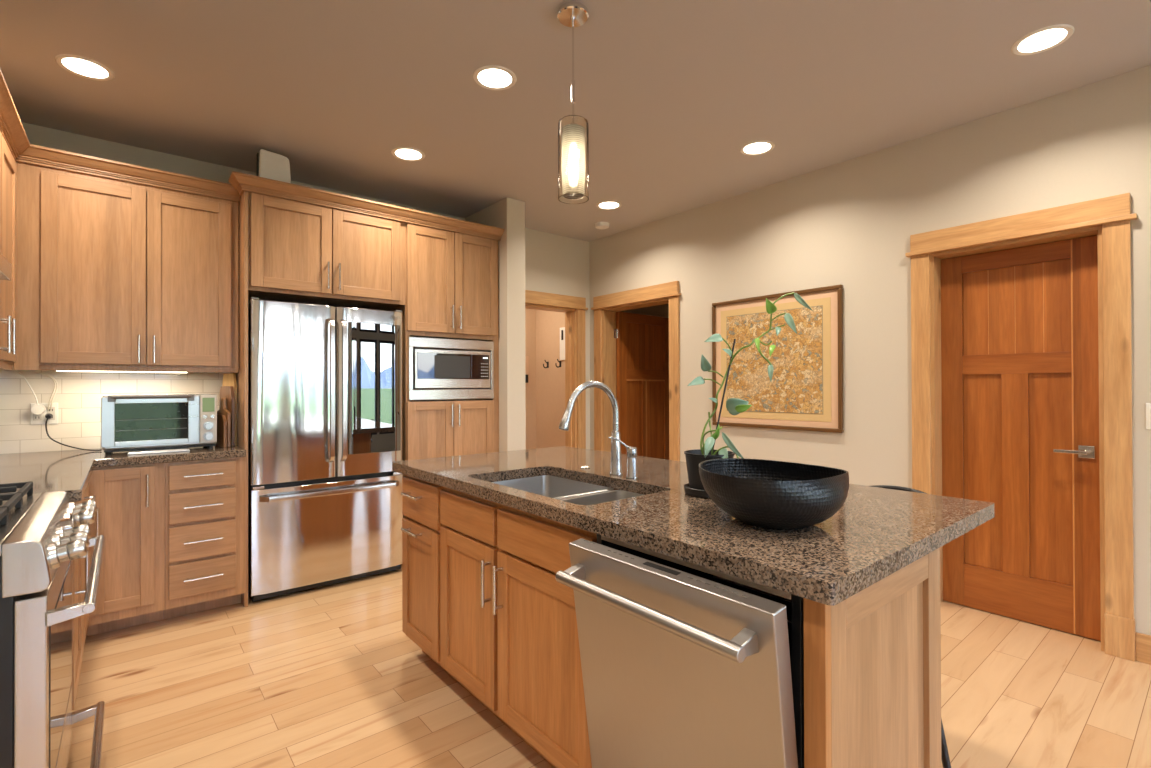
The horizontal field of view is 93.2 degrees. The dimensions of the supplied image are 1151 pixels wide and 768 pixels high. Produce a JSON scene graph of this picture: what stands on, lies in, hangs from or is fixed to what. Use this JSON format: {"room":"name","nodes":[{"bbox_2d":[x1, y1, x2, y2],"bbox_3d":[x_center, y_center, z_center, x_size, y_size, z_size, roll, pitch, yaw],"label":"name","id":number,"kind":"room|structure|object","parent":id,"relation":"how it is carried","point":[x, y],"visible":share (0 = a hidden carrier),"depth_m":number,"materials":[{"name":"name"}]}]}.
{"room":"kitchen","nodes":[
{"label":"kitchen","id":0,"kind":"room"},
{"bbox_2d":[8,122,464,453],"bbox_3d":[-2.104,-0.068,3.834,3.200,2.730,0.150,0,0,-40],"label":"wall","id":1,"kind":"structure","parent":0,"point":[36,135],"depth_m":3.30,"materials":[{"name":"paint"}]},
{"bbox_2d":[0,368,225,453],"bbox_3d":[-2.776,0.143,3.172,1.294,0.464,0.010,0,0,-40],"label":"wall tiles","id":2,"kind":"structure","parent":1,"relation":"attached to","point":[78,396],"depth_m":3.09,"materials":[{"name":"beige tile"}]},
{"bbox_2d":[18,371,45,414],"bbox_3d":[-2.969,0.050,2.969,0.110,0.239,0.037,0,0,-40],"label":"plug adapter","id":3,"kind":"object","parent":2,"relation":"attached to","point":[38,409],"visible":1,"depth_m":2.97,"materials":[{"name":"white plastic"}]},
{"bbox_2d":[30,403,57,424],"bbox_3d":[-2.946,0.164,3.017,0.112,0.118,0.010,0,0,-40],"label":"wall outlet","id":4,"kind":"object","parent":2,"relation":"attached to","point":[34,419],"visible":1,"depth_m":3.02,"materials":[{"name":"white plastic"}]},
{"bbox_2d":[33,414,41,419],"bbox_3d":[-2.966,0.164,2.998,0.034,0.072,0.003,0,0,-40],"label":"socket","id":5,"kind":"object","parent":4,"relation":"attached to","point":[35,417],"depth_m":3.00,"materials":[{"name":"white plastic"}]},
{"bbox_2d":[47,407,54,419],"bbox_3d":[-2.924,0.164,3.032,0.034,0.072,0.003,0,0,-40],"label":"socket","id":6,"kind":"object","parent":4,"relation":"attached to","point":[52,411],"depth_m":3.04,"materials":[{"name":"white plastic"}]},
{"bbox_2d":[34,372,57,409],"bbox_3d":[-2.926,0.040,3.009,0.094,0.213,0.033,0,0,-40],"label":"cable","id":7,"kind":"object","parent":2,"relation":"attached to","point":[45,374],"visible":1,"depth_m":3.02,"materials":[{"name":"white plastic"}]},
{"bbox_2d":[14,144,239,372],"bbox_3d":[-2.503,-0.622,3.108,0.956,1.108,0.465,0,0,-40],"label":"upper cabinet","id":8,"kind":"object","parent":1,"relation":"attached to","point":[121,266],"visible":0.98,"depth_m":2.93,"materials":[{"name":"brown wood"}]},
{"bbox_2d":[57,371,186,372],"bbox_3d":[-2.522,-0.078,3.050,0.578,0.024,0.055,0,0,-40],"label":"light","id":9,"kind":"object","parent":8,"relation":"attached to","point":[57,371],"visible":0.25,"depth_m":3.02,"materials":[{"name":"white plastic"}]},
{"bbox_2d":[228,171,409,310],"bbox_3d":[-1.733,-0.873,3.637,1.038,0.650,0.634,0,0,-40],"label":"upper cabinet","id":10,"kind":"object","parent":1,"relation":"attached to","point":[307,245],"visible":0.98,"depth_m":3.43,"materials":[{"name":"brown wood"}]},
{"bbox_2d":[256,149,290,182],"bbox_3d":[-1.846,-1.278,3.330,0.183,0.277,0.056,0,0,-40],"label":"router","id":11,"kind":"object","parent":10,"relation":"on","point":[270,165],"visible":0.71,"depth_m":3.30,"materials":[{"name":"white plastic"}]},
{"bbox_2d":[465,197,525,451],"bbox_3d":[-0.671,-0.069,4.486,0.170,2.730,0.670,0,0,-40],"label":"wall","id":12,"kind":"structure","parent":0,"point":[508,214],"depth_m":4.23,"materials":[{"name":"paint"}]},
{"bbox_2d":[525,308,535,448],"bbox_3d":[-1.170,-0.060,5.968,2.000,2.730,0.150,0,0,-40],"label":"wall","id":13,"kind":"structure","parent":0,"point":[530,314],"depth_m":6.40,"materials":[{"name":"beige paint"}]},
{"bbox_2d":[525,356,527,382],"bbox_3d":[-0.605,-0.170,6.330,0.132,0.310,0.012,0,0,-40],"label":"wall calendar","id":14,"kind":"object","parent":13,"relation":"attached to","point":[526,357],"visible":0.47,"depth_m":6.35,"materials":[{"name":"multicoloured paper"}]},
{"bbox_2d":[536,310,564,447],"bbox_3d":[-0.141,-0.062,6.176,0.150,2.730,1.140,0,0,-40],"label":"wall","id":15,"kind":"structure","parent":0,"point":[550,382],"depth_m":6.25,"materials":[{"name":"beige paint"}]},
{"bbox_2d":[560,327,564,359],"bbox_3d":[-0.131,-0.448,6.028,0.022,0.360,0.135,0,0,-40],"label":"panel","id":16,"kind":"object","parent":15,"relation":"attached to","point":[562,330],"visible":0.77,"depth_m":6.04,"materials":[{"name":"white plastic"}]},
{"bbox_2d":[0,0,1150,241],"bbox_3d":[1.325,-1.525,2.794,7.600,0.150,9.800,0,0,-40],"label":"ceiling","id":17,"kind":"structure","parent":0,"point":[670,93],"depth_m":2.61,"materials":[{"name":"paint"}]},
{"bbox_2d":[55,54,114,80],"bbox_3d":[-2.230,-1.437,2.476,0.204,0.006,0.204,0,0,-40],"label":"recessed light","id":18,"kind":"object","parent":17,"relation":"in","point":[81,66],"visible":1,"depth_m":2.47,"materials":[{"name":"white plastic"}]},
{"bbox_2d":[62,58,107,77],"bbox_3d":[-2.230,-1.436,2.476,0.158,0.002,0.158,0,0,-40],"label":"diffuser","id":19,"kind":"object","parent":18,"relation":"attached to","point":[82,67],"depth_m":2.47,"materials":[{"name":"white"}]},
{"bbox_2d":[391,147,424,160],"bbox_3d":[-1.045,-1.436,3.403,0.204,0.006,0.204,0,0,-40],"label":"recessed light","id":20,"kind":"object","parent":17,"relation":"in","point":[403,153],"visible":1,"depth_m":3.40,"materials":[{"name":"white"}]},
{"bbox_2d":[395,149,421,159],"bbox_3d":[-1.045,-1.435,3.403,0.158,0.002,0.158,0,0,-40],"label":"diffuser","id":21,"kind":"object","parent":20,"relation":"attached to","point":[403,154],"depth_m":3.40,"materials":[{"name":"white"}]},
{"bbox_2d":[473,65,516,89],"bbox_3d":[-0.380,-1.442,2.569,0.204,0.006,0.204,0,0,-40],"label":"recessed light","id":22,"kind":"object","parent":17,"relation":"in","point":[492,77],"visible":1,"depth_m":2.56,"materials":[{"name":"white"}]},
{"bbox_2d":[478,69,511,87],"bbox_3d":[-0.380,-1.441,2.569,0.158,0.002,0.158,0,0,-40],"label":"diffuser","id":23,"kind":"object","parent":22,"relation":"attached to","point":[487,78],"depth_m":2.57,"materials":[{"name":"white"}]},
{"bbox_2d":[557,1,588,203],"bbox_3d":[-0.009,-1.084,2.116,0.122,0.730,0.122,0,0,-40],"label":"pendant lamp","id":24,"kind":"object","parent":17,"relation":"hanging from","point":[573,130],"visible":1,"depth_m":2.07,"materials":[{"name":"clear glass"}]},
{"bbox_2d":[595,222,608,228],"bbox_3d":[0.238,-1.416,4.878,0.132,0.038,0.132,0,0,-40],"label":"smoke detector","id":25,"kind":"object","parent":17,"relation":"attached to","point":[599,225],"visible":1,"depth_m":4.83,"materials":[{"name":"white plastic"}]},
{"bbox_2d":[596,201,621,209],"bbox_3d":[0.268,-1.435,4.371,0.204,0.006,0.204,0,0,-40],"label":"recessed light","id":26,"kind":"object","parent":17,"relation":"in","point":[606,205],"visible":1,"depth_m":4.37,"materials":[{"name":"white"}]},
{"bbox_2d":[599,202,618,208],"bbox_3d":[0.268,-1.434,4.371,0.158,0.002,0.158,0,0,-40],"label":"diffuser","id":27,"kind":"object","parent":26,"relation":"attached to","point":[602,205],"depth_m":4.37,"materials":[{"name":"white"}]},
{"bbox_2d":[740,140,774,155],"bbox_3d":[1.113,-1.443,3.331,0.204,0.006,0.204,0,0,-40],"label":"recessed light","id":28,"kind":"object","parent":17,"relation":"in","point":[760,147],"visible":1,"depth_m":3.32,"materials":[{"name":"white"}]},
{"bbox_2d":[744,143,770,153],"bbox_3d":[1.113,-1.442,3.331,0.158,0.002,0.158,0,0,-40],"label":"diffuser","id":29,"kind":"object","parent":28,"relation":"attached to","point":[749,148],"depth_m":3.33,"materials":[{"name":"white"}]},
{"bbox_2d":[1011,24,1074,54],"bbox_3d":[1.972,-1.451,2.300,0.204,0.006,0.204,0,0,-40],"label":"recessed light","id":30,"kind":"object","parent":17,"relation":"in","point":[1046,38],"visible":1,"depth_m":2.29,"materials":[{"name":"white"}]},
{"bbox_2d":[1018,29,1066,51],"bbox_3d":[1.972,-1.450,2.300,0.158,0.002,0.158,0,0,-40],"label":"diffuser","id":31,"kind":"object","parent":30,"relation":"attached to","point":[1042,40],"depth_m":2.30,"materials":[{"name":"white"}]},
{"bbox_2d":[525,228,668,448],"bbox_3d":[0.723,-0.066,6.053,3.975,2.730,0.150,0,0,-40],"label":"wall","id":32,"kind":"structure","parent":0,"point":[555,264],"depth_m":5.28,"materials":[{"name":"paint"}]},
{"bbox_2d":[525,290,587,448],"bbox_3d":[-0.362,0.221,5.130,1.117,2.155,0.197,0,0,-40],"label":"trim","id":33,"kind":"structure","parent":32,"relation":"attached to","point":[574,308],"depth_m":5.37,"materials":[{"name":"brown wood"}]},
{"bbox_2d":[67,567,1150,767],"bbox_3d":[1.335,1.340,2.779,7.600,0.120,9.800,0,0,-40],"label":"floor","id":34,"kind":"structure","parent":0,"point":[326,676],"depth_m":2.23,"materials":[{"name":"brown wood"}]},
{"bbox_2d":[0,481,104,767],"bbox_3d":[-1.684,0.799,1.389,0.714,0.968,0.793,0,0,-40],"label":"gas range","id":35,"kind":"object","parent":34,"relation":"on","point":[41,534],"visible":1,"depth_m":1.29,"materials":[{"name":"silver metal"}]},
{"bbox_2d":[0,493,41,555],"bbox_3d":[-1.746,0.374,1.339,0.555,0.027,0.778,0,0,-40],"label":"cooktop","id":36,"kind":"object","parent":35,"relation":"in","point":[10,526],"depth_m":1.45,"materials":[{"name":"silver metal"}]},
{"bbox_2d":[71,483,98,709],"bbox_3d":[-2.492,0.851,2.325,0.680,0.878,1.669,0,0,-40],"label":"base cabinet","id":37,"kind":"object","parent":34,"relation":"on","point":[80,566],"visible":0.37,"depth_m":2.12,"materials":[{"name":"brown wood"}]},
{"bbox_2d":[0,445,245,501],"bbox_3d":[-2.242,0.391,2.524,1.296,0.041,1.663,0,0,-40],"label":"countertop","id":38,"kind":"structure","parent":37,"relation":"on","point":[69,471],"depth_m":2.61,"materials":[{"name":"brown stone"}]},
{"bbox_2d":[45,413,101,450],"bbox_3d":[-2.790,0.268,3.008,0.302,0.210,0.054,0,0,0],"label":"power cord","id":39,"kind":"object","parent":38,"relation":"on","point":[48,416],"visible":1,"depth_m":3.00,"materials":[{"name":"black plastic"}]},
{"bbox_2d":[101,394,216,454],"bbox_3d":[-2.335,0.215,3.066,0.503,0.315,0.345,0,0,-40],"label":"toaster oven","id":40,"kind":"object","parent":38,"relation":"on","point":[132,423],"visible":1,"depth_m":2.96,"materials":[{"name":"silver metal"}]},
{"bbox_2d":[127,448,189,454],"bbox_3d":[-2.286,0.365,2.986,0.268,0.012,0.129,0,0,-40],"label":"tray","id":41,"kind":"object","parent":40,"relation":"on","point":[130,450],"depth_m":2.93,"materials":[{"name":"silver metal"}]},
{"bbox_2d":[216,414,226,447],"bbox_3d":[-2.110,0.278,3.235,0.164,0.190,0.016,0,0,41],"label":"cutting board","id":42,"kind":"object","parent":38,"relation":"on","point":[221,419],"visible":0.77,"depth_m":3.20,"materials":[{"name":"brown wood"}]},
{"bbox_2d":[217,398,230,446],"bbox_3d":[-2.122,0.228,3.278,0.205,0.290,0.016,0,0,41],"label":"cutting board","id":43,"kind":"object","parent":38,"relation":"on","point":[223,411],"visible":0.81,"depth_m":3.22,"materials":[{"name":"brown wood"}]},
{"bbox_2d":[219,386,234,446],"bbox_3d":[-2.119,0.194,3.307,0.225,0.360,0.016,0,0,41],"label":"cutting board","id":44,"kind":"object","parent":38,"relation":"on","point":[227,392],"visible":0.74,"depth_m":3.24,"materials":[{"name":"brown wood"}]},
{"bbox_2d":[222,373,236,445],"bbox_3d":[-2.146,0.154,3.376,0.225,0.440,0.014,0,0,41],"label":"cutting board","id":45,"kind":"object","parent":38,"relation":"on","point":[229,379],"visible":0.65,"depth_m":3.31,"materials":[{"name":"brown wood"}]},
{"bbox_2d":[86,463,164,635],"bbox_3d":[-2.468,0.854,2.988,0.314,0.878,0.678,0,0,-40],"label":"base cabinet","id":46,"kind":"object","parent":34,"relation":"on","point":[130,499],"visible":0.85,"depth_m":2.78,"materials":[{"name":"brown wood"}]},
{"bbox_2d":[163,457,244,618],"bbox_3d":[-2.204,0.855,3.205,0.367,0.878,0.678,0,0,-40],"label":"base cabinet","id":47,"kind":"object","parent":34,"relation":"on","point":[205,499],"visible":0.9,"depth_m":2.97,"materials":[{"name":"brown wood"}]},
{"bbox_2d":[235,191,247,606],"bbox_3d":[-2.092,0.078,3.376,0.020,2.432,0.567,0,0,-40],"label":"panel","id":48,"kind":"object","parent":34,"relation":"on","point":[242,376],"visible":0.47,"depth_m":3.17,"materials":[{"name":"brown wood"}]},
{"bbox_2d":[248,297,402,601],"bbox_3d":[-1.674,0.393,3.624,0.911,1.802,0.595,0,0,-40],"label":"refrigerator","id":49,"kind":"object","parent":34,"relation":"on","point":[325,383],"visible":0.94,"depth_m":3.39,"materials":[{"name":"grey metal"}]},
{"bbox_2d":[401,475,460,684],"bbox_3d":[-0.477,0.846,2.586,0.638,0.878,0.395,0,0,-40],"label":"base cabinet","id":50,"kind":"object","parent":34,"relation":"on","point":[420,529],"visible":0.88,"depth_m":2.39,"materials":[{"name":"brown wood"}]},
{"bbox_2d":[387,209,503,566],"bbox_3d":[-1.039,0.049,4.204,0.754,2.492,0.634,0,0,-40],"label":"tall cabinet","id":51,"kind":"object","parent":34,"relation":"on","point":[452,264],"visible":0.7,"depth_m":3.98,"materials":[{"name":"brown wood"}]},
{"bbox_2d":[408,337,493,399],"bbox_3d":[-1.036,-0.107,4.164,0.680,0.440,0.462,0,0,-40],"label":"microwave","id":52,"kind":"object","parent":51,"relation":"in","point":[427,368],"visible":1,"depth_m":3.97,"materials":[{"name":"silver metal"}]},
{"bbox_2d":[440,486,618,767],"bbox_3d":[-0.039,0.842,2.056,0.638,0.878,0.978,0,0,-40],"label":"base cabinet","id":53,"kind":"object","parent":34,"relation":"on","point":[509,631],"visible":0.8,"depth_m":1.83,"materials":[{"name":"brown wood"}]},
{"bbox_2d":[392,446,994,605],"bbox_3d":[0.193,0.381,2.093,1.035,0.041,2.075,0,0,-40],"label":"countertop","id":54,"kind":"structure","parent":53,"relation":"on","point":[877,532],"depth_m":1.44,"materials":[{"name":"brown stone"}]},
{"bbox_2d":[492,475,642,504],"bbox_3d":[-0.049,0.507,2.005,0.446,0.212,0.774,0,0,-40],"label":"sink","id":55,"kind":"object","parent":54,"relation":"in","point":[567,490],"visible":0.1,"depth_m":2.27,"materials":[{"name":"silver metal"}]},
{"bbox_2d":[492,475,613,498],"bbox_3d":[-0.149,0.508,2.126,0.446,0.212,0.460,0,0,-40],"label":"basin","id":56,"kind":"object","parent":55,"relation":"in","point":[554,487],"depth_m":2.32,"materials":[{"name":"silver metal"}]},
{"bbox_2d":[558,490,642,504],"bbox_3d":[0.100,0.501,1.825,0.446,0.202,0.305,0,0,-40],"label":"basin","id":57,"kind":"object","parent":55,"relation":"in","point":[607,496],"depth_m":1.98,"materials":[{"name":"silver metal"}]},
{"bbox_2d":[559,381,622,474],"bbox_3d":[0.063,0.174,2.100,0.310,0.372,0.053,0,0,-40],"label":"kitchen faucet","id":58,"kind":"object","parent":54,"relation":"on","point":[615,464],"visible":1,"depth_m":2.16,"materials":[{"name":"silver metal"}]},
{"bbox_2d":[608,437,637,478],"bbox_3d":[0.179,0.279,2.077,0.120,0.162,0.045,0,0,-13],"label":"lever","id":59,"kind":"object","parent":54,"relation":"on","point":[631,451],"visible":1,"depth_m":2.07,"materials":[{"name":"silver metal"}]},
{"bbox_2d":[684,292,812,497],"bbox_3d":[0.558,0.027,1.748,0.414,0.660,0.162,0,0,10],"label":"potted plant","id":60,"kind":"object","parent":54,"relation":"on","point":[695,488],"visible":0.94,"depth_m":1.73,"materials":[{"name":"green plant"}]},
{"bbox_2d":[699,458,848,528],"bbox_3d":[0.495,0.285,1.415,0.359,0.140,0.357,0,0,-40],"label":"decorative bowl","id":61,"kind":"object","parent":54,"relation":"on","point":[774,494],"visible":1,"depth_m":1.29,"materials":[{"name":"black ceramic"}]},
{"bbox_2d":[555,534,803,767],"bbox_3d":[0.396,0.838,1.391,0.716,0.877,0.592,0,0,-40],"label":"dishwasher","id":62,"kind":"object","parent":34,"relation":"on","point":[684,664],"visible":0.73,"depth_m":1.17,"materials":[{"name":"silver metal"}]},
{"bbox_2d":[803,548,941,767],"bbox_3d":[0.690,0.835,1.221,0.620,0.878,0.043,0,0,-40],"label":"end panel","id":63,"kind":"object","parent":34,"relation":"on","point":[872,658],"visible":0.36,"depth_m":1.18,"materials":[{"name":"brown wood"}]},
{"bbox_2d":[871,485,950,767],"bbox_3d":[1.077,0.831,1.912,0.384,0.896,0.403,0,0,5],"label":"bar stool","id":64,"kind":"object","parent":34,"relation":"on","point":[945,758],"visible":0.06,"depth_m":1.72,"materials":[{"name":"black leather"}]},
{"bbox_2d":[589,65,1150,634],"bbox_3d":[1.633,-0.080,3.802,0.160,2.730,4.480,0,0,-40],"label":"wall","id":65,"kind":"structure","parent":0,"point":[850,224],"depth_m":3.35,"materials":[{"name":"paint"}]},
{"bbox_2d":[591,281,680,460],"bbox_3d":[0.589,0.214,5.035,0.207,2.160,1.109,0,0,-40],"label":"trim","id":66,"kind":"structure","parent":65,"relation":"attached to","point":[604,319],"depth_m":5.15,"materials":[{"name":"brown wood"}]},
{"bbox_2d":[614,312,668,459],"bbox_3d":[0.712,0.283,5.675,0.858,2.005,0.043,0,0,-42],"label":"door","id":67,"kind":"structure","parent":65,"relation":"in","point":[642,341],"depth_m":5.65,"materials":[{"name":"brown wood"}]},
{"bbox_2d":[712,284,843,432],"bbox_3d":[1.411,-0.161,3.921,0.027,0.965,1.011,0,0,-40],"label":"framed picture","id":68,"kind":"object","parent":65,"relation":"attached to","point":[804,392],"visible":0.99,"depth_m":3.84,"materials":[{"name":"brown wood"}]},
{"bbox_2d":[941,235,1100,640],"bbox_3d":[2.373,0.268,2.941,0.102,2.008,0.686,0,0,-40],"label":"door","id":69,"kind":"structure","parent":65,"relation":"in","point":[1020,361],"depth_m":2.91,"materials":[{"name":"brown wood"}]},
{"bbox_2d":[905,193,1137,660],"bbox_3d":[2.341,0.198,2.915,0.207,2.160,0.957,0,0,-40],"label":"trim","id":70,"kind":"structure","parent":65,"relation":"attached to","point":[1113,213],"depth_m":2.60,"materials":[{"name":"brown wood"}]},
{"bbox_2d":[1135,632,1150,664],"bbox_3d":[1.939,1.216,3.291,0.015,0.130,3.318,0,0,-40],"label":"baseboard","id":71,"kind":"structure","parent":65,"relation":"attached to","point":[1142,641],"depth_m":2.49,"materials":[{"name":"brown wood"}]},
{"bbox_2d":[1145,403,1150,428],"bbox_3d":[2.644,0.146,2.442,0.010,0.120,0.118,0,0,-40],"label":"light switch","id":72,"kind":"object","parent":65,"relation":"attached to","point":[1148,405],"visible":1,"depth_m":2.48,"materials":[{"name":"white plastic"}]},
{"bbox_3d":[-0.905,-0.093,-0.247,0.150,2.730,7.970,0,0,-40],"label":"wall","id":73,"kind":"structure","parent":0,"visible":0},
{"bbox_2d":[0,253,10,280],"bbox_3d":[-1.818,-0.888,1.359,0.484,1.098,0.800,0,0,-40],"label":"range hood","id":74,"kind":"object","parent":73,"relation":"attached to","point":[5,266],"visible":1,"depth_m":1.73,"materials":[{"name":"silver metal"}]},
{"bbox_2d":[0,69,29,369],"bbox_3d":[-2.634,-0.626,2.291,0.415,1.108,1.559,0,0,-40],"label":"upper cabinet","id":75,"kind":"object","parent":73,"relation":"attached to","point":[14,141],"visible":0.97,"depth_m":2.46,"materials":[{"name":"brown wood"}]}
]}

